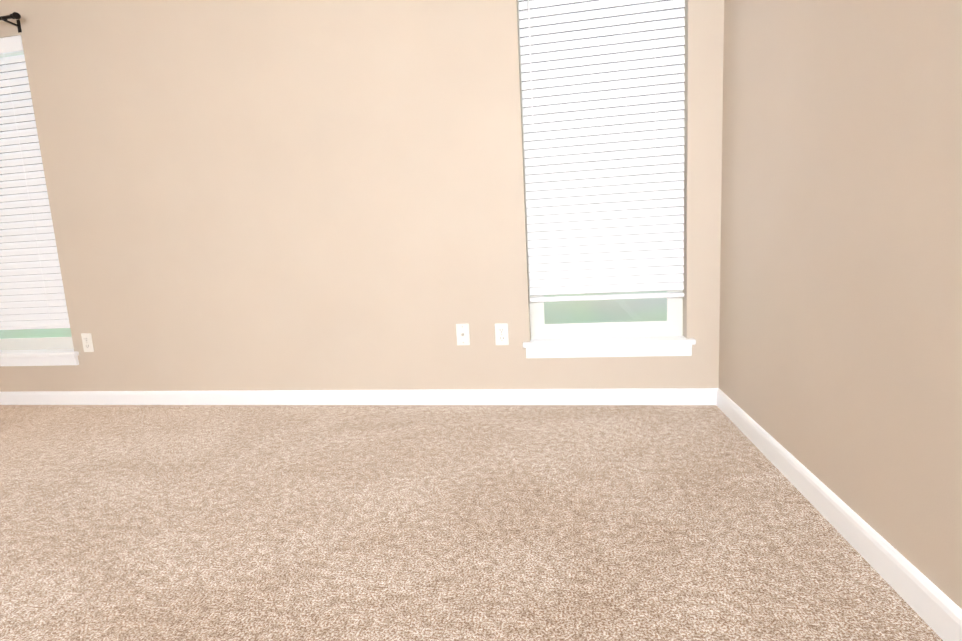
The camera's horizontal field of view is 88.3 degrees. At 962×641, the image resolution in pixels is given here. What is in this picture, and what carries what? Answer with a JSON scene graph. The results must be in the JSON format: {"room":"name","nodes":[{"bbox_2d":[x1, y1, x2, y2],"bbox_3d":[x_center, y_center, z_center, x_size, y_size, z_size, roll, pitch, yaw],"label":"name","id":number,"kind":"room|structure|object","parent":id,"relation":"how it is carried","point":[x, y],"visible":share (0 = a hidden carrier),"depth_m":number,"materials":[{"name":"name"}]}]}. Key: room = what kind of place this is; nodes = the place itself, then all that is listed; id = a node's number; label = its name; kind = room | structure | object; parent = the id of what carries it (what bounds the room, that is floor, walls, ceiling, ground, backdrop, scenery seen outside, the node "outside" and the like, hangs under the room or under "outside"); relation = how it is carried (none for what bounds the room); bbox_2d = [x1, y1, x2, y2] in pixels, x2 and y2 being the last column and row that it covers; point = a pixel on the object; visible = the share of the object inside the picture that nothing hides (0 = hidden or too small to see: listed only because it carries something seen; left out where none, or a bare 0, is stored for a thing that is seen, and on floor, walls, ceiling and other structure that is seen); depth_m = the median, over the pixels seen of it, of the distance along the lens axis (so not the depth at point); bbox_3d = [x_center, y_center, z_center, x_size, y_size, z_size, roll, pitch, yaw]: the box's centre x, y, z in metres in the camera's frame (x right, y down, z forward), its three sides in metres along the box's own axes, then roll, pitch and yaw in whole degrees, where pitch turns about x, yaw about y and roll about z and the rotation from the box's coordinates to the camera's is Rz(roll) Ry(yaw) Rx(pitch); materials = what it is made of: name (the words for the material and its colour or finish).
{"room":"empty bedroom","nodes":[
{"label":"empty bedroom","id":0,"kind":"room"},
{"bbox_2d":[0,0,723,391],"bbox_3d":[-1.087,-0.889,2.697,4.740,2.740,0.140,-2,8,10],"label":"wall","id":1,"kind":"structure","parent":0,"point":[286,194],"depth_m":2.63,"materials":[{"name":"beige paint"}]},
{"bbox_2d":[0,12,21,32],"bbox_3d":[-2.971,-1.623,2.784,0.990,0.065,0.092,-2,8,10],"label":"curtain rod","id":2,"kind":"object","parent":1,"relation":"attached to","point":[15,15],"visible":1,"depth_m":2.68,"materials":[{"name":"brown metal"}]},
{"bbox_2d":[0,51,78,365],"bbox_3d":[-2.891,-0.661,3.012,0.835,1.890,0.176,-2,8,10],"label":"window","id":3,"kind":"structure","parent":1,"relation":"in","point":[52,351],"depth_m":3.09,"materials":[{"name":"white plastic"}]},
{"bbox_2d":[0,35,69,329],"bbox_3d":[-2.901,-0.768,2.974,0.753,1.663,0.074,-2,8,10],"label":"window blind","id":4,"kind":"object","parent":3,"relation":"attached to","point":[32,294],"visible":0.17,"depth_m":2.97,"materials":[{"name":"white plastic"}]},
{"bbox_2d":[81,333,93,351],"bbox_3d":[-2.375,0.133,2.988,0.070,0.115,0.009,-2,8,10],"label":"electrical outlet","id":5,"kind":"object","parent":1,"relation":"attached to","point":[87,342],"visible":1,"depth_m":2.98,"materials":[{"name":"white plastic"}]},
{"bbox_2d":[0,388,711,404],"bbox_3d":[-1.119,0.439,2.821,4.560,0.083,0.014,-2,8,10],"label":"baseboard","id":6,"kind":"structure","parent":1,"relation":"attached to","point":[619,396],"depth_m":2.72,"materials":[{"name":"white wood"}]},
{"bbox_2d":[456,324,469,344],"bbox_3d":[-0.096,0.074,2.594,0.070,0.115,0.017,-2,8,10],"label":"outlet","id":7,"kind":"object","parent":1,"relation":"attached to","point":[462,334],"visible":1,"depth_m":2.60,"materials":[{"name":"white plastic"}]},
{"bbox_2d":[495,323,508,344],"bbox_3d":[0.107,0.072,2.564,0.070,0.115,0.009,-2,8,10],"label":"electrical outlet","id":8,"kind":"object","parent":1,"relation":"attached to","point":[501,334],"visible":1,"depth_m":2.56,"materials":[{"name":"white plastic"}]},
{"bbox_2d":[518,0,695,357],"bbox_3d":[0.591,-0.761,2.415,0.835,1.890,0.176,-2,8,10],"label":"window","id":9,"kind":"structure","parent":1,"relation":"in","point":[622,339],"depth_m":2.51,"materials":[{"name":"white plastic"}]},
{"bbox_2d":[519,0,684,301],"bbox_3d":[0.580,-0.898,2.373,0.753,1.603,0.074,-2,8,10],"label":"window blind","id":10,"kind":"object","parent":9,"relation":"attached to","point":[603,90],"visible":0.92,"depth_m":2.38,"materials":[{"name":"white plastic"}]},
{"bbox_2d":[0,405,942,640],"bbox_3d":[-1.480,0.908,0.324,4.815,0.120,5.420,-2,8,10],"label":"floor","id":11,"kind":"structure","parent":0,"point":[414,523],"depth_m":1.46,"materials":[{"name":"carpet"}]},
{"bbox_2d":[719,0,961,608],"bbox_3d":[0.737,-0.562,-0.336,0.140,2.740,5.280,-2,8,10],"label":"wall","id":12,"kind":"structure","parent":0,"point":[840,353],"depth_m":1.26,"materials":[{"name":"beige paint"}]},
{"bbox_2d":[712,388,961,640],"bbox_3d":[0.742,0.744,-0.072,0.014,0.083,5.140,-2,8,10],"label":"baseboard","id":13,"kind":"structure","parent":12,"relation":"attached to","point":[936,609],"depth_m":1.24,"materials":[{"name":"white wood"}]},
{"label":"outside","id":14,"kind":"structure","parent":0,"visible":0},
{"bbox_2d":[0,291,666,338],"bbox_3d":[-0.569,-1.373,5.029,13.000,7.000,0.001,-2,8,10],"label":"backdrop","id":15,"kind":"structure","parent":14,"point":[630,308],"depth_m":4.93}
]}

